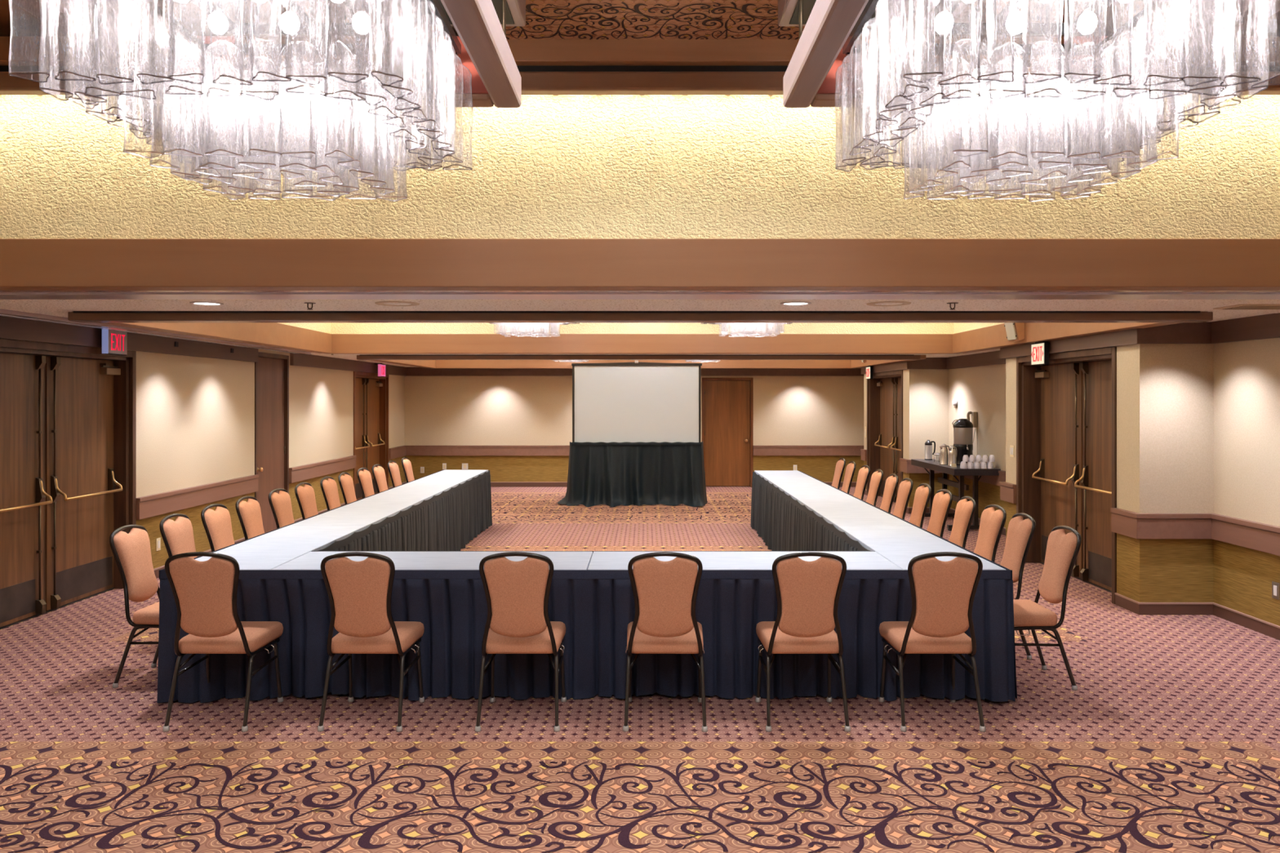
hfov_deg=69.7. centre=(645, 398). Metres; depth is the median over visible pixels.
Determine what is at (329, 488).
banquet chair
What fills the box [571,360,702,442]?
projection screen
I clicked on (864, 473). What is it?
banquet chair
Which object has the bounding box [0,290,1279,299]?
track
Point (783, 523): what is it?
table skirt
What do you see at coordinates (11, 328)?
trim
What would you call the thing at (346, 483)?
banquet chair
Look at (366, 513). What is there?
tabletop
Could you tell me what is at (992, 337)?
trim
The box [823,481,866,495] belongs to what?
baseboard
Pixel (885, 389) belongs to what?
door
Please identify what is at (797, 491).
tabletop
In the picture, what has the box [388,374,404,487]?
wall
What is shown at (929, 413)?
wall
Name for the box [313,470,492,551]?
table skirt
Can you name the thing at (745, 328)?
chandelier
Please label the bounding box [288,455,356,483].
trim
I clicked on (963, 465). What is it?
coffee cup
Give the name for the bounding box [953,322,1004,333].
wall
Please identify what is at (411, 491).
tabletop
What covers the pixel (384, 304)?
speaker grille
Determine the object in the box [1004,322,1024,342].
wall speaker
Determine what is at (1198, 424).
wall
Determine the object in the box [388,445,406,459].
trim
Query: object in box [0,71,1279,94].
trim
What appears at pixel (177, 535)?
banquet chair
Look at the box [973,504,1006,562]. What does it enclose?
banquet chair
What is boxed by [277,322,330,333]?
wall
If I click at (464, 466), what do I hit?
wall outlet
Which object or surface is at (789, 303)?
recessed light
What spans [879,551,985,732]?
banquet chair
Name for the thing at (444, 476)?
tabletop
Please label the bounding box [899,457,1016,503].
trim
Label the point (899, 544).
tabletop
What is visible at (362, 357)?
fascia
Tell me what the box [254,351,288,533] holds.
door
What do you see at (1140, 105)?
chandelier
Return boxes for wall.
[0,94,1279,238]
[136,348,353,568]
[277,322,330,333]
[330,322,953,333]
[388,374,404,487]
[404,376,753,481]
[753,373,866,489]
[902,357,1016,538]
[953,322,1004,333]
[1116,337,1279,626]
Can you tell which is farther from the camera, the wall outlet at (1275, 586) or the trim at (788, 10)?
the wall outlet at (1275, 586)
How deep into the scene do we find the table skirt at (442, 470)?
7.27 m
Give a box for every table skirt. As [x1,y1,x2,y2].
[156,569,1015,703]
[159,470,442,580]
[311,551,875,552]
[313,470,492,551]
[750,471,873,551]
[799,471,1017,698]
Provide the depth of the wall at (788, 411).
17.94 m
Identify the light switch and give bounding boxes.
[1009,444,1013,457]
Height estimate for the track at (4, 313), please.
0.038 m
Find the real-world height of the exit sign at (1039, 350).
0.280 m
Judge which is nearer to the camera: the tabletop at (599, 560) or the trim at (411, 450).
the tabletop at (599, 560)
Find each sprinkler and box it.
[304,302,315,310]
[946,302,958,310]
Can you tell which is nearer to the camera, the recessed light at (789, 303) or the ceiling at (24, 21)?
the ceiling at (24, 21)
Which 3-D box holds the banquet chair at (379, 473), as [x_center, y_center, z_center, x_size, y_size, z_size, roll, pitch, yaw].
[-2.942,1.260,11.000,0.583,0.941,0.442,0,0,1]
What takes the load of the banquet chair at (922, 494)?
on the floor
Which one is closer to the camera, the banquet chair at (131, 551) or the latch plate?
the banquet chair at (131, 551)
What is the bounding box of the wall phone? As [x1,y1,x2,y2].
[966,411,977,450]
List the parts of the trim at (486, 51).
hanger rod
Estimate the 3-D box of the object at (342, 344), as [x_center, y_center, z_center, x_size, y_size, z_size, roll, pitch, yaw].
[-0.040,-0.675,11.460,7.920,0.240,0.160,0,0,0]
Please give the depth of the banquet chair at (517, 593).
4.79 m
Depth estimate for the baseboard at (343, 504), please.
13.26 m
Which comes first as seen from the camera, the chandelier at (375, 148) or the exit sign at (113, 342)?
the chandelier at (375, 148)
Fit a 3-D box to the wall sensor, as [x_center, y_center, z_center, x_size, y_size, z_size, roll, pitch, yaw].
[4.512,0.070,13.420,0.056,0.140,0.120,0,0,0]
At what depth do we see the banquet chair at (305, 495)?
8.55 m
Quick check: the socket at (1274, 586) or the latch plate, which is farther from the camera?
the latch plate
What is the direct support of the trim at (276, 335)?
attached to the wall at (325, 327)
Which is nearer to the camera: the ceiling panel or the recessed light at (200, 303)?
the ceiling panel
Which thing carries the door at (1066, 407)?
in the wall
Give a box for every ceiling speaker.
[374,301,419,306]
[866,301,911,306]
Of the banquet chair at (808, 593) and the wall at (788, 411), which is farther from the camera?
the wall at (788, 411)
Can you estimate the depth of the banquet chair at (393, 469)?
11.55 m
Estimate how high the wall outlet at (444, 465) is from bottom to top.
0.120 m
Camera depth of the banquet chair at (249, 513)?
7.32 m
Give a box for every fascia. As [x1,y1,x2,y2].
[67,311,1213,322]
[356,354,920,359]
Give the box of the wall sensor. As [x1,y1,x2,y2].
[952,398,958,408]
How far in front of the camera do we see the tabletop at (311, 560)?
5.59 m
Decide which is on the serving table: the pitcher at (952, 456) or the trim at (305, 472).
the pitcher at (952, 456)
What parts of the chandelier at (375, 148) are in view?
bulb, bulb, bulb, bulb, bulb, bulb, lamp frame, bulb, bulb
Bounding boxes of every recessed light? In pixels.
[189,301,223,305]
[780,301,811,305]
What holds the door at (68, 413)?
in the wall
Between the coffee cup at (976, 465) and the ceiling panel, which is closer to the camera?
the ceiling panel
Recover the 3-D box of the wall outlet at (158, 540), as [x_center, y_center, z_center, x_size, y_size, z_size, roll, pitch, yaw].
[-4.695,1.410,8.870,0.010,0.120,0.075,0,0,0]
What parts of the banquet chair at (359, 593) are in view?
leg, leg, backrest, seat, leg, leg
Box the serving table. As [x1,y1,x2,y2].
[911,458,1000,530]
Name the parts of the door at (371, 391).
kick plate, vertical rod, vertical rod, kick plate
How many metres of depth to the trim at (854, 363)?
15.50 m
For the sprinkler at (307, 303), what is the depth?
5.84 m
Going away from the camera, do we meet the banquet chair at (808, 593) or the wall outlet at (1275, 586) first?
the banquet chair at (808, 593)
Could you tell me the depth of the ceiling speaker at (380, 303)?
5.84 m
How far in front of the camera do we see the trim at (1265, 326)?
12.22 m
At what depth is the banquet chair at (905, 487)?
8.99 m
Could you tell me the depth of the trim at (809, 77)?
3.03 m
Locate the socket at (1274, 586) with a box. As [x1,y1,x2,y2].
[1273,585,1276,595]
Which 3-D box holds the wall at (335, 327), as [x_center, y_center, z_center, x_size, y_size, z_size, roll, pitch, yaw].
[-0.040,-1.320,11.460,7.960,1.100,0.120,0,0,0]
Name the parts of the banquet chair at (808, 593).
leg, leg, seat, backrest, leg, leg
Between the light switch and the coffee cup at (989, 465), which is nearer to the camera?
the light switch
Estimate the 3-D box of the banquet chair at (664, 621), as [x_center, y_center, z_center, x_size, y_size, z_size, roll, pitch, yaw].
[0.106,1.260,5.003,0.442,0.941,0.583,0,0,1]
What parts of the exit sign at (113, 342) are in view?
lit panel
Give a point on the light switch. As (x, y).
(1011, 447)
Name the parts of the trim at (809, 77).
hanger rod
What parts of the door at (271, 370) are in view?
knob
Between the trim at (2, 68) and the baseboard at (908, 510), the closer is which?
the trim at (2, 68)
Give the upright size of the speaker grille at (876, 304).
0.005 m
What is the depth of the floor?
4.44 m
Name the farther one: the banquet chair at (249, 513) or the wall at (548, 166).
the banquet chair at (249, 513)
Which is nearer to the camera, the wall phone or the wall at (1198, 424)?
the wall at (1198, 424)
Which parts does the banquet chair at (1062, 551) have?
seat, leg, backrest, leg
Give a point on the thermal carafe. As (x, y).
(928, 444)
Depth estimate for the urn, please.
12.32 m
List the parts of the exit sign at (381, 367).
lit panel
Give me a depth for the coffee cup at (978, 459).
11.78 m
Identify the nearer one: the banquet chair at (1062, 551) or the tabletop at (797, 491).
the banquet chair at (1062, 551)
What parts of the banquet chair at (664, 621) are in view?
leg, leg, seat, backrest, leg, leg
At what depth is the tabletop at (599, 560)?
5.59 m
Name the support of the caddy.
on the serving table
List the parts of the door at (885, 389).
kick plate, vertical rod, vertical rod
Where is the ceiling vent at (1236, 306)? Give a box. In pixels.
[1213,304,1279,309]
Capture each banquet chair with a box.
[109,524,159,688]
[159,513,196,559]
[162,551,283,732]
[200,503,234,551]
[235,496,264,540]
[268,488,294,528]
[294,482,318,519]
[317,551,424,732]
[320,475,340,511]
[337,471,356,504]
[356,467,374,497]
[371,464,387,493]
[387,460,402,487]
[401,457,414,482]
[475,551,566,732]
[622,551,707,732]
[755,551,850,732]
[831,457,845,488]
[840,461,856,493]
[853,465,870,500]
[866,469,883,506]
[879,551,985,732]
[880,473,898,513]
[893,477,913,519]
[908,483,931,528]
[926,488,952,537]
[948,496,976,548]
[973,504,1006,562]
[1000,512,1035,659]
[1013,525,1081,690]
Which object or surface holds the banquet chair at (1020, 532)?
on the floor
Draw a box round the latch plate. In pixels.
[174,341,178,346]
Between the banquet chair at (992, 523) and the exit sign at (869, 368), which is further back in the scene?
the exit sign at (869, 368)
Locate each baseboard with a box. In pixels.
[153,537,244,578]
[293,502,345,522]
[404,481,567,487]
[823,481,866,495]
[906,506,1005,548]
[1115,592,1279,640]
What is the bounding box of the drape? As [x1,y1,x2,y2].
[557,441,707,506]
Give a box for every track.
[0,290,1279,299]
[0,308,311,354]
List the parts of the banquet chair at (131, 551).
leg, backrest, seat, leg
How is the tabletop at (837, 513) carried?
on the floor
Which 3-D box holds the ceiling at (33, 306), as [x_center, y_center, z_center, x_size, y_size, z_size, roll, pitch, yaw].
[-0.050,-0.645,7.470,9.700,0.080,21.140,0,0,0]
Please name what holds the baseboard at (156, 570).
attached to the wall at (195, 415)
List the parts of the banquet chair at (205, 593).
leg, backrest, leg, seat, leg, leg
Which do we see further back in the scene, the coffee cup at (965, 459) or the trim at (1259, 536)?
the coffee cup at (965, 459)
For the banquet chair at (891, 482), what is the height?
0.941 m
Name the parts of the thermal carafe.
lid, handle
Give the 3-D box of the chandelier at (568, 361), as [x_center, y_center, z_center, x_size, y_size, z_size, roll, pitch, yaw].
[-1.329,-1.207,16.302,0.999,1.126,1.003,0,0,0]
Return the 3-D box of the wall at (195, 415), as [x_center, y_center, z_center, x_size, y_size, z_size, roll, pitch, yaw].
[-4.760,-0.070,11.630,0.120,3.600,6.340,0,0,0]
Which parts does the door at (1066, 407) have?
closer arm, kick plate, vertical rod, vertical rod, kick plate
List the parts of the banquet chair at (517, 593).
leg, leg, backrest, seat, leg, leg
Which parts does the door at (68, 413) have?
kick plate, vertical rod, vertical rod, kick plate, closer arm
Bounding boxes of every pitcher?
[939,444,949,465]
[947,445,957,466]
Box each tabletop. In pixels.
[195,525,366,569]
[271,551,592,569]
[289,499,423,528]
[363,482,461,500]
[410,470,488,484]
[587,551,902,569]
[754,470,822,484]
[773,482,859,501]
[798,500,912,528]
[837,525,1005,569]
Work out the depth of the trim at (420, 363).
15.55 m
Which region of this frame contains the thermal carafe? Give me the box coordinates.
[924,440,935,460]
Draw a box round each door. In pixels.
[0,338,136,629]
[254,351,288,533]
[353,371,388,500]
[702,377,753,487]
[866,369,902,502]
[1016,346,1116,604]
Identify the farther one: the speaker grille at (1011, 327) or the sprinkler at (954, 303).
the speaker grille at (1011, 327)
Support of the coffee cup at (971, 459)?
on the coffee cup
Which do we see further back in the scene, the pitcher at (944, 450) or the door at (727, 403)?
the door at (727, 403)
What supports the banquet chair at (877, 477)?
on the floor
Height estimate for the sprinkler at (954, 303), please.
0.044 m
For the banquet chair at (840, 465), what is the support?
on the floor
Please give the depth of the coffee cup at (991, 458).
11.79 m
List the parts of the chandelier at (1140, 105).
bulb, bulb, bulb, lamp frame, bulb, bulb, bulb, bulb, bulb, bulb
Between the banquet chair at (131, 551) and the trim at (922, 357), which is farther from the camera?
the trim at (922, 357)
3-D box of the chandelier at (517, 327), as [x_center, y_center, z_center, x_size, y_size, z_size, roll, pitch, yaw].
[-1.198,-1.207,9.452,0.992,1.125,0.990,0,0,0]
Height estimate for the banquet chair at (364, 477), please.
0.941 m
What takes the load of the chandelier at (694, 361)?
hanging from the ceiling
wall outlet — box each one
[155,537,160,551]
[420,466,424,473]
[442,463,446,469]
[462,463,467,469]
[1271,581,1279,599]
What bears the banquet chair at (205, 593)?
on the floor
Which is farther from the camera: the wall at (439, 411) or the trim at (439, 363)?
the wall at (439, 411)
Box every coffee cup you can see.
[960,462,967,468]
[962,454,968,462]
[967,462,973,468]
[968,454,975,462]
[973,462,980,468]
[975,454,982,462]
[980,462,986,468]
[982,454,988,462]
[986,462,993,468]
[988,454,995,462]
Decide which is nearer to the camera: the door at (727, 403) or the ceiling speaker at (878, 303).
the ceiling speaker at (878, 303)
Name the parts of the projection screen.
post, post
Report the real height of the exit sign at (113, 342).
0.230 m
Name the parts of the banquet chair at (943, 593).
leg, leg, seat, backrest, leg, leg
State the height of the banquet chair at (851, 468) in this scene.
0.941 m
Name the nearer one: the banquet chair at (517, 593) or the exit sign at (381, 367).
the banquet chair at (517, 593)
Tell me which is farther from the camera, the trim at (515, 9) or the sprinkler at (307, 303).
the sprinkler at (307, 303)
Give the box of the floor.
[0,486,1279,852]
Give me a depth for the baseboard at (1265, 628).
7.34 m
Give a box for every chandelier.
[8,0,472,201]
[488,322,579,337]
[551,360,588,362]
[685,360,720,362]
[700,322,792,337]
[835,0,1279,201]
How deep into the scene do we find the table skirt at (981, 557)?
6.09 m
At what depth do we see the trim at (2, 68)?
4.30 m
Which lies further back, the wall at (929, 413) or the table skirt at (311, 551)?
the wall at (929, 413)
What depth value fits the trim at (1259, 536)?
7.30 m
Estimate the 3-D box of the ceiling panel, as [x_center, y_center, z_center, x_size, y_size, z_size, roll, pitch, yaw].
[0.050,-1.671,2.730,1.600,0.038,3.060,0,0,0]
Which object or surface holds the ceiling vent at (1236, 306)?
in the ceiling at (33, 306)
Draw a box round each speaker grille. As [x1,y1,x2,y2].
[383,302,411,305]
[875,302,902,305]
[1004,322,1016,340]
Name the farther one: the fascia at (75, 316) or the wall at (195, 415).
the wall at (195, 415)
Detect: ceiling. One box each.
[0,0,1279,35]
[0,299,1279,367]
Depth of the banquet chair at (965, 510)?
7.30 m
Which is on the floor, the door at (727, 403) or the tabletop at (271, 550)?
the tabletop at (271, 550)
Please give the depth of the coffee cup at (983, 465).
11.75 m
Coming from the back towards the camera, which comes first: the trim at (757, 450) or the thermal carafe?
the trim at (757, 450)
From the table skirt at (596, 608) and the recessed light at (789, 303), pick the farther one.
the recessed light at (789, 303)
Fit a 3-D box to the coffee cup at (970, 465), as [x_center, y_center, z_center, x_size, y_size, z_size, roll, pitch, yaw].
[4.158,0.858,11.769,0.081,0.084,0.095,0,0,34]
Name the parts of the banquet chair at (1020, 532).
backrest, leg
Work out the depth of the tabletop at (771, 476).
11.48 m
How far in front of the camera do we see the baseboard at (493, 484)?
17.93 m
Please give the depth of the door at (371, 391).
16.14 m
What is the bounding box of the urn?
[951,418,973,465]
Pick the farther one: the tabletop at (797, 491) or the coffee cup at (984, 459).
the coffee cup at (984, 459)
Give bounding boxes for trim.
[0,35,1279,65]
[0,65,1279,71]
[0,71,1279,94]
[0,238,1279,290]
[0,315,257,362]
[10,0,521,107]
[97,322,332,353]
[136,475,258,519]
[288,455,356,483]
[289,312,1279,376]
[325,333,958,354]
[337,0,525,26]
[370,360,435,368]
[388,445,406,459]
[406,445,569,455]
[435,360,850,368]
[753,445,866,461]
[777,0,968,26]
[782,0,1279,107]
[850,358,925,368]
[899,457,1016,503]
[920,355,926,359]
[952,322,1182,353]
[1110,507,1279,555]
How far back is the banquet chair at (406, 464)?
12.19 m
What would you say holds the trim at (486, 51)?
attached to the ceiling at (24, 21)
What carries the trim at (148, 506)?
attached to the wall at (195, 415)
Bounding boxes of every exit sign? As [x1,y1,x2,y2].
[102,328,127,355]
[374,363,385,377]
[866,365,873,379]
[1031,341,1048,365]
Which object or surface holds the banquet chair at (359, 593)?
on the floor
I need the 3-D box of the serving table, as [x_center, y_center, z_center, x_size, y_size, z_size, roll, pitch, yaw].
[4.225,1.315,12.650,0.590,0.830,1.900,0,0,0]
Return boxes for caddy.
[933,453,939,462]
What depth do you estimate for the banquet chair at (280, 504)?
7.96 m
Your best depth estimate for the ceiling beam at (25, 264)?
4.58 m
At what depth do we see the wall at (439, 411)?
17.94 m
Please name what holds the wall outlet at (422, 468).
attached to the wall at (439, 411)
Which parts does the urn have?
lid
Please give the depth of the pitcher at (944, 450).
12.38 m
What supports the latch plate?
attached to the wall
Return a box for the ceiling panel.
[501,0,804,39]
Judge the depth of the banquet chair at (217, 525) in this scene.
6.78 m
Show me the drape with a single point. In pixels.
(611, 474)

